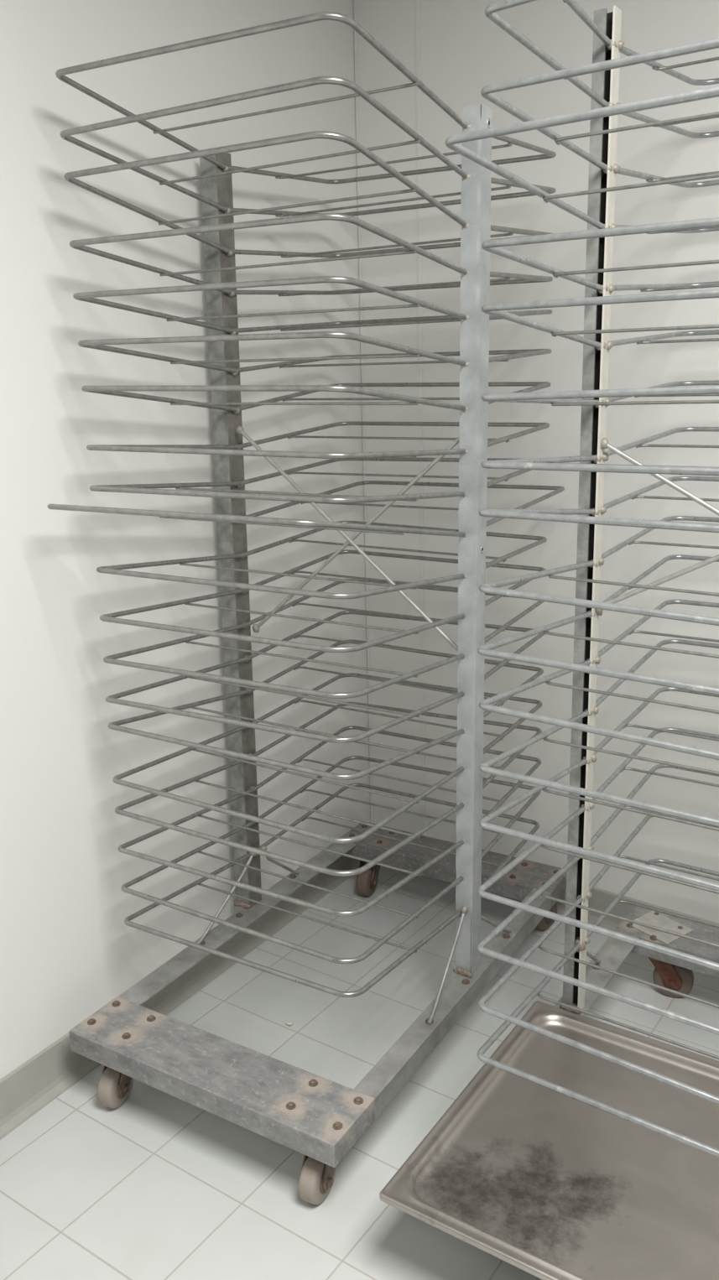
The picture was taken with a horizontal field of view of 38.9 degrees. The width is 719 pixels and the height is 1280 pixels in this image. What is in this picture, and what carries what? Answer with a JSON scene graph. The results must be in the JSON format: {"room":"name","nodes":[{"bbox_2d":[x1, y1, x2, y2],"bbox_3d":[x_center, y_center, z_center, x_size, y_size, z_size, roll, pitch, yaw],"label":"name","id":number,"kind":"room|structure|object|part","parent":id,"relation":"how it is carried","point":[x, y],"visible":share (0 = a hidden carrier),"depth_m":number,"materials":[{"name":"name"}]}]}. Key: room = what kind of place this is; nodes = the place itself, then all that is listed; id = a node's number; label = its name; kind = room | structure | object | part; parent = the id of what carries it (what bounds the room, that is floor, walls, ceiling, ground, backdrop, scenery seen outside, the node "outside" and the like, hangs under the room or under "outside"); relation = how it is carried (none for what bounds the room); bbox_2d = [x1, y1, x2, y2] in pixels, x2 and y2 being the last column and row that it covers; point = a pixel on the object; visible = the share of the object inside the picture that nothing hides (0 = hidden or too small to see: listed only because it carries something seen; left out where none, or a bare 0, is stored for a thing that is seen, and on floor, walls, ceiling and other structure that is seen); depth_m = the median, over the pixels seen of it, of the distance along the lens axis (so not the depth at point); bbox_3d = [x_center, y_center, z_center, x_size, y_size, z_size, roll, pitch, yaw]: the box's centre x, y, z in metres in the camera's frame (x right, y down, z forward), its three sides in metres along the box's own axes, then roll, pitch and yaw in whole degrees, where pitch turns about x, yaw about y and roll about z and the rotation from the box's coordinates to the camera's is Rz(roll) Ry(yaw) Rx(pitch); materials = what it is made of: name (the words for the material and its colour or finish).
{"room":"commercial kitchen","nodes":[
{"label":"commercial kitchen","id":0,"kind":"room"},
{"bbox_2d":[0,0,370,1079],"bbox_3d":[-1.199,-0.157,1.356,0.100,2.800,4.336,8,17,32],"label":"wall","id":1,"kind":"structure","parent":0,"point":[67,948],"depth_m":2.33,"materials":[{"name":"white paint"}]},
{"bbox_2d":[0,855,368,1139],"bbox_3d":[-1.117,1.148,1.655,0.024,0.119,4.336,8,17,32],"label":"baseboard","id":2,"kind":"structure","parent":1,"relation":"attached to","point":[39,1080],"depth_m":2.57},
{"bbox_2d":[0,865,718,1279],"bbox_3d":[0.340,1.433,0.851,3.681,0.100,4.600,7,17,31],"label":"floor","id":3,"kind":"structure","parent":0,"point":[157,1185],"depth_m":2.17,"materials":[{"name":"tile"}]},
{"bbox_2d":[285,1020,292,1025],"bbox_3d":[-0.176,0.958,2.540,0.018,0.009,0.012,7,17,31],"label":"crumb","id":4,"kind":"object","parent":3,"relation":"on","point":[289,1023],"visible":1,"depth_m":2.54,"materials":[{"name":"beige food"}]},
{"bbox_2d":[47,11,567,1204],"bbox_3d":[-0.050,-0.093,2.371,0.730,2.123,1.262,7,17,31],"label":"wire rack","id":5,"kind":"object","parent":3,"relation":"on","point":[317,1117],"visible":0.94,"depth_m":2.19,"materials":[{"name":"metal"}]},
{"bbox_3d":[-0.345,0.661,2.634,0.022,0.179,0.231,10,18,38],"label":"stay rod","id":6,"kind":"part","parent":5,"relation":"part of","materials":[{"name":"grey metal"}]},
{"bbox_3d":[-0.315,-0.194,2.537,0.098,1.888,0.065,-5,15,-14],"label":"post","id":7,"kind":"part","parent":5,"relation":"part of","materials":[{"name":"grey metal"}]},
{"bbox_3d":[-0.285,0.750,2.742,0.067,0.050,0.952,7,17,31],"label":"rail","id":8,"kind":"part","parent":5,"relation":"part of","materials":[{"name":"grey metal"}]},
{"bbox_3d":[-0.223,0.612,2.827,0.021,0.172,0.199,5,16,22],"label":"stay rod","id":9,"kind":"part","parent":5,"relation":"part of","materials":[{"name":"grey metal"}]},
{"bbox_2d":[55,11,556,183],"bbox_3d":[-0.052,-1.079,2.128,0.643,0.094,0.964,7,17,31],"label":"wire shelf","id":10,"kind":"object","parent":5,"relation":"attached to","point":[476,117],"depth_m":1.90,"materials":[{"name":"metal"}]},
{"bbox_2d":[47,480,564,536],"bbox_3d":[-0.040,-0.308,2.318,0.635,0.112,1.190,7,17,31],"label":"wire shelf","id":11,"kind":"object","parent":5,"relation":"attached to","point":[236,517],"depth_m":2.15,"materials":[{"name":"metal"}]},
{"bbox_2d":[59,76,555,216],"bbox_3d":[-0.051,-0.985,2.151,0.642,0.084,0.964,7,17,31],"label":"wire shelf","id":12,"kind":"object","parent":5,"relation":"attached to","point":[472,174],"depth_m":1.95,"materials":[{"name":"metal"}]},
{"bbox_2d":[63,130,552,258],"bbox_3d":[-0.053,-0.906,2.172,0.635,0.099,0.964,7,17,31],"label":"wire shelf","id":13,"kind":"object","parent":5,"relation":"attached to","point":[224,211],"depth_m":2.02,"materials":[{"name":"metal"}]},
{"bbox_2d":[89,457,531,503],"bbox_3d":[-0.042,-0.361,2.303,0.635,0.049,0.965,7,17,31],"label":"wire shelf","id":14,"kind":"object","parent":5,"relation":"attached to","point":[236,482],"depth_m":2.16,"materials":[{"name":"metal"}]},
{"bbox_2d":[69,213,552,295],"bbox_3d":[-0.049,-0.803,2.196,0.641,0.069,0.965,7,17,31],"label":"wire shelf","id":15,"kind":"object","parent":5,"relation":"attached to","point":[470,268],"depth_m":2.04,"materials":[{"name":"metal"}]},
{"bbox_2d":[72,275,552,333],"bbox_3d":[-0.048,-0.715,2.217,0.642,0.061,0.964,7,17,31],"label":"wire shelf","id":16,"kind":"object","parent":5,"relation":"attached to","point":[475,293],"depth_m":2.06,"materials":[{"name":"metal"}]},
{"bbox_2d":[78,331,551,373],"bbox_3d":[-0.051,-0.628,2.241,0.646,0.064,0.964,7,17,31],"label":"wire shelf","id":17,"kind":"object","parent":5,"relation":"attached to","point":[228,361],"depth_m":2.08,"materials":[{"name":"metal"}]},
{"bbox_2d":[81,381,551,411],"bbox_3d":[-0.045,-0.542,2.259,0.636,0.068,0.964,7,17,31],"label":"wire shelf","id":18,"kind":"object","parent":5,"relation":"attached to","point":[231,391],"depth_m":2.10,"materials":[{"name":"metal"}]},
{"bbox_2d":[86,421,549,458],"bbox_3d":[-0.044,-0.445,2.283,0.635,0.046,0.965,7,17,31],"label":"wire shelf","id":19,"kind":"object","parent":5,"relation":"attached to","point":[234,445],"depth_m":2.14,"materials":[{"name":"metal"}]},
{"bbox_2d":[96,520,546,598],"bbox_3d":[-0.039,-0.194,2.343,0.635,0.059,0.964,7,17,31],"label":"wire shelf","id":20,"kind":"object","parent":5,"relation":"attached to","point":[466,554],"depth_m":2.20,"materials":[{"name":"metal"}]},
{"bbox_2d":[99,549,546,652],"bbox_3d":[-0.037,-0.102,2.365,0.635,0.045,0.965,7,17,31],"label":"wire shelf","id":21,"kind":"object","parent":5,"relation":"attached to","point":[466,600],"depth_m":2.21,"materials":[{"name":"metal"}]},
{"bbox_2d":[103,578,544,698],"bbox_3d":[-0.036,-0.016,2.386,0.635,0.049,0.965,7,17,31],"label":"wire shelf","id":22,"kind":"object","parent":5,"relation":"attached to","point":[465,638],"depth_m":2.23,"materials":[{"name":"metal"}]},
{"bbox_2d":[105,610,544,743],"bbox_3d":[-0.034,0.067,2.406,0.635,0.052,0.965,7,17,31],"label":"wire shelf","id":23,"kind":"object","parent":5,"relation":"attached to","point":[465,675],"depth_m":2.25,"materials":[{"name":"metal"}]},
{"bbox_2d":[107,639,543,780],"bbox_3d":[-0.033,0.141,2.424,0.635,0.073,0.964,7,17,31],"label":"wire shelf","id":24,"kind":"object","parent":5,"relation":"attached to","point":[465,704],"depth_m":2.27,"materials":[{"name":"metal"}]},
{"bbox_2d":[112,672,542,843],"bbox_3d":[-0.031,0.245,2.449,0.634,0.040,0.965,7,17,31],"label":"wire shelf","id":25,"kind":"object","parent":5,"relation":"attached to","point":[465,757],"depth_m":2.29,"materials":[{"name":"metal"}]},
{"bbox_2d":[114,702,541,876],"bbox_3d":[-0.029,0.322,2.467,0.635,0.057,0.965,7,17,31],"label":"wire shelf","id":26,"kind":"object","parent":5,"relation":"attached to","point":[469,791],"depth_m":2.31,"materials":[{"name":"metal"}]},
{"bbox_2d":[117,725,541,916],"bbox_3d":[-0.028,0.411,2.489,0.635,0.058,0.965,7,17,31],"label":"wire shelf","id":27,"kind":"object","parent":5,"relation":"attached to","point":[468,828],"depth_m":2.34,"materials":[{"name":"metal"}]},
{"bbox_2d":[120,755,540,963],"bbox_3d":[-0.025,0.498,2.510,0.635,0.059,0.965,7,17,31],"label":"wire shelf","id":28,"kind":"object","parent":5,"relation":"attached to","point":[468,865],"depth_m":2.36,"materials":[{"name":"metal"}]},
{"bbox_2d":[124,783,539,997],"bbox_3d":[-0.024,0.581,2.530,0.635,0.060,0.964,7,17,31],"label":"wire shelf","id":29,"kind":"object","parent":5,"relation":"attached to","point":[467,898],"depth_m":2.37,"materials":[{"name":"metal"}]},
{"bbox_3d":[0.203,0.732,2.306,0.020,0.179,0.230,5,16,24],"label":"stay rod","id":30,"kind":"part","parent":5,"relation":"part of","materials":[{"name":"silver metal"}]},
{"bbox_3d":[0.257,0.820,2.418,0.052,0.050,0.952,7,17,31],"label":"rail","id":31,"kind":"part","parent":5,"relation":"part of","materials":[{"name":"grey metal"}]},
{"bbox_3d":[0.242,-0.124,2.214,0.052,1.889,0.084,7,17,31],"label":"post","id":32,"kind":"part","parent":5,"relation":"part of","materials":[{"name":"grey metal"}]},
{"bbox_3d":[0.326,0.683,2.499,0.025,0.172,0.199,10,18,39],"label":"stay rod","id":33,"kind":"part","parent":5,"relation":"part of","materials":[{"name":"grey metal"}]},
{"bbox_2d":[444,0,718,1157],"bbox_3d":[0.707,-0.001,1.830,0.745,2.178,1.144,8,17,33],"label":"wire rack","id":34,"kind":"object","parent":3,"relation":"on","point":[677,945],"visible":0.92,"depth_m":1.81,"materials":[{"name":"metal"}]},
{"bbox_2d":[379,1000,718,1279],"bbox_3d":[0.489,0.925,1.833,0.660,0.021,0.660,8,17,33],"label":"steel pan","id":35,"kind":"object","parent":34,"relation":"on","point":[550,1184],"visible":0.94,"depth_m":1.82,"materials":[{"name":"silver metal"}]},
{"bbox_2d":[444,86,718,233],"bbox_3d":[0.684,-0.729,1.632,0.666,0.062,1.119,8,17,33],"label":"wire shelf","id":36,"kind":"object","parent":34,"relation":"attached to","point":[602,217],"depth_m":1.39,"materials":[{"name":"metal"}]},
{"bbox_3d":[0.530,0.717,2.351,0.022,0.172,0.199,5,16,24],"label":"stay rod","id":37,"kind":"part","parent":34,"relation":"part of","materials":[{"name":"grey metal"}]},
{"bbox_3d":[0.460,-0.141,2.035,0.054,1.997,0.050,8,17,33],"label":"post","id":38,"kind":"part","parent":34,"relation":"part of","materials":[{"name":"grey metal"}]},
{"bbox_3d":[0.465,0.852,2.273,0.067,0.050,0.772,8,17,33],"label":"rail","id":39,"kind":"part","parent":34,"relation":"part of","materials":[{"name":"grey metal"}]},
{"bbox_2d":[477,858,718,1157],"bbox_3d":[0.748,0.688,2.036,0.666,0.058,1.013,8,17,33],"label":"wire shelf","id":40,"kind":"object","parent":34,"relation":"attached to","point":[579,938],"depth_m":1.90,"materials":[{"name":"metal"}]},
{"bbox_2d":[477,764,718,1035],"bbox_3d":[0.743,0.476,1.983,0.665,0.049,1.013,8,17,33],"label":"wire shelf","id":41,"kind":"object","parent":34,"relation":"attached to","point":[581,835],"depth_m":1.83,"materials":[{"name":"metal"}]},
{"bbox_2d":[477,727,718,971],"bbox_3d":[0.740,0.376,1.958,0.666,0.051,1.012,8,17,33],"label":"wire shelf","id":42,"kind":"object","parent":34,"relation":"attached to","point":[580,806],"depth_m":1.82,"materials":[{"name":"metal"}]},
{"bbox_2d":[477,554,718,695],"bbox_3d":[0.730,-0.033,1.854,0.666,0.053,1.013,8,17,33],"label":"wire shelf","id":43,"kind":"object","parent":34,"relation":"attached to","point":[590,591],"depth_m":1.72,"materials":[{"name":"metal"}]},
{"bbox_2d":[478,815,718,1104],"bbox_3d":[0.744,0.583,2.011,0.669,0.044,1.013,8,17,33],"label":"wire shelf","id":44,"kind":"object","parent":34,"relation":"attached to","point":[580,887],"depth_m":1.86,"materials":[{"name":"metal"}]},
{"bbox_2d":[478,475,718,532],"bbox_3d":[0.726,-0.239,1.802,0.666,0.068,1.013,8,17,33],"label":"wire shelf","id":45,"kind":"object","parent":34,"relation":"attached to","point":[593,510],"depth_m":1.84,"materials":[{"name":"metal"}]},
{"bbox_2d":[478,686,718,891],"bbox_3d":[0.738,0.263,1.929,0.666,0.070,1.012,8,17,33],"label":"wire shelf","id":46,"kind":"object","parent":34,"relation":"attached to","point":[583,757],"depth_m":1.80,"materials":[{"name":"metal"}]},
{"bbox_2d":[478,639,718,827],"bbox_3d":[0.735,0.164,1.904,0.666,0.064,1.012,8,17,33],"label":"wire shelf","id":47,"kind":"object","parent":34,"relation":"attached to","point":[587,705],"depth_m":1.77,"materials":[{"name":"metal"}]},
{"bbox_2d":[478,599,718,759],"bbox_3d":[0.733,0.060,1.877,0.666,0.063,1.012,8,17,33],"label":"wire shelf","id":48,"kind":"object","parent":34,"relation":"attached to","point":[589,655],"depth_m":1.76,"materials":[{"name":"metal"}]},
{"bbox_2d":[478,515,718,625],"bbox_3d":[0.728,-0.132,1.829,0.666,0.051,1.013,8,17,33],"label":"wire shelf","id":49,"kind":"object","parent":34,"relation":"attached to","point":[592,558],"depth_m":1.75,"materials":[{"name":"metal"}]},
{"bbox_2d":[480,426,718,475],"bbox_3d":[0.724,-0.326,1.780,0.666,0.040,1.012,8,17,33],"label":"wire shelf","id":50,"kind":"object","parent":34,"relation":"attached to","point":[595,457],"depth_m":1.70,"materials":[{"name":"metal"}]},
{"bbox_2d":[480,37,718,187],"bbox_3d":[0.711,-0.830,1.653,0.665,0.043,1.013,8,17,33],"label":"wire shelf","id":51,"kind":"object","parent":34,"relation":"attached to","point":[606,168],"depth_m":1.52,"materials":[{"name":"metal"}]},
{"bbox_2d":[481,379,718,403],"bbox_3d":[0.721,-0.429,1.754,0.666,0.045,1.012,8,17,33],"label":"wire shelf","id":52,"kind":"object","parent":34,"relation":"attached to","point":[596,392],"depth_m":1.49,"materials":[{"name":"metal"}]},
{"bbox_2d":[481,289,718,348],"bbox_3d":[0.718,-0.536,1.727,0.666,0.055,1.012,8,17,33],"label":"wire shelf","id":53,"kind":"object","parent":34,"relation":"attached to","point":[599,331],"depth_m":1.61,"materials":[{"name":"metal"}]},
{"bbox_2d":[481,217,718,291],"bbox_3d":[0.716,-0.629,1.703,0.666,0.042,1.012,8,17,33],"label":"wire shelf","id":54,"kind":"object","parent":34,"relation":"attached to","point":[600,271],"depth_m":1.56,"materials":[{"name":"metal"}]},
{"bbox_2d":[484,0,718,138],"bbox_3d":[0.709,-0.934,1.626,0.666,0.055,1.013,8,17,33],"label":"wire shelf","id":55,"kind":"object","parent":34,"relation":"attached to","point":[607,81],"depth_m":1.80,"materials":[{"name":"metal"}]},
{"bbox_2d":[566,0,718,85],"bbox_3d":[0.707,-1.032,1.602,0.666,0.056,1.012,8,17,33],"label":"wire shelf","id":56,"kind":"object","parent":34,"relation":"attached to","point":[607,31],"depth_m":1.80,"materials":[{"name":"metal"}]},
{"bbox_3d":[0.766,0.733,2.597,0.104,0.004,0.124,-12,18,-35],"label":"mounting plate","id":57,"kind":"part","parent":34,"relation":"part of","materials":[{"name":"grey metal"}]},
{"bbox_2d":[356,0,718,923],"bbox_3d":[1.409,-0.419,2.145,3.407,2.800,0.100,9,18,35],"label":"wall","id":58,"kind":"structure","parent":0,"point":[463,52],"depth_m":2.72,"materials":[{"name":"white paint"}]},
{"bbox_2d":[353,0,373,822],"bbox_3d":[0.012,-0.686,3.074,0.008,2.680,0.004,7,17,31],"label":"trim","id":59,"kind":"structure","parent":58,"relation":"attached to","point":[354,1],"depth_m":3.05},
{"bbox_2d":[415,0,425,836],"bbox_3d":[0.177,-0.659,2.955,0.013,2.680,0.004,7,17,31],"label":"trim","id":60,"kind":"structure","parent":58,"relation":"attached to","point":[417,2],"depth_m":2.92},
{"bbox_2d":[371,822,718,931],"bbox_3d":[1.402,0.893,2.428,3.407,0.119,0.024,9,18,35],"label":"baseboard","id":61,"kind":"structure","parent":58,"relation":"attached to","point":[600,899],"depth_m":2.93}
]}

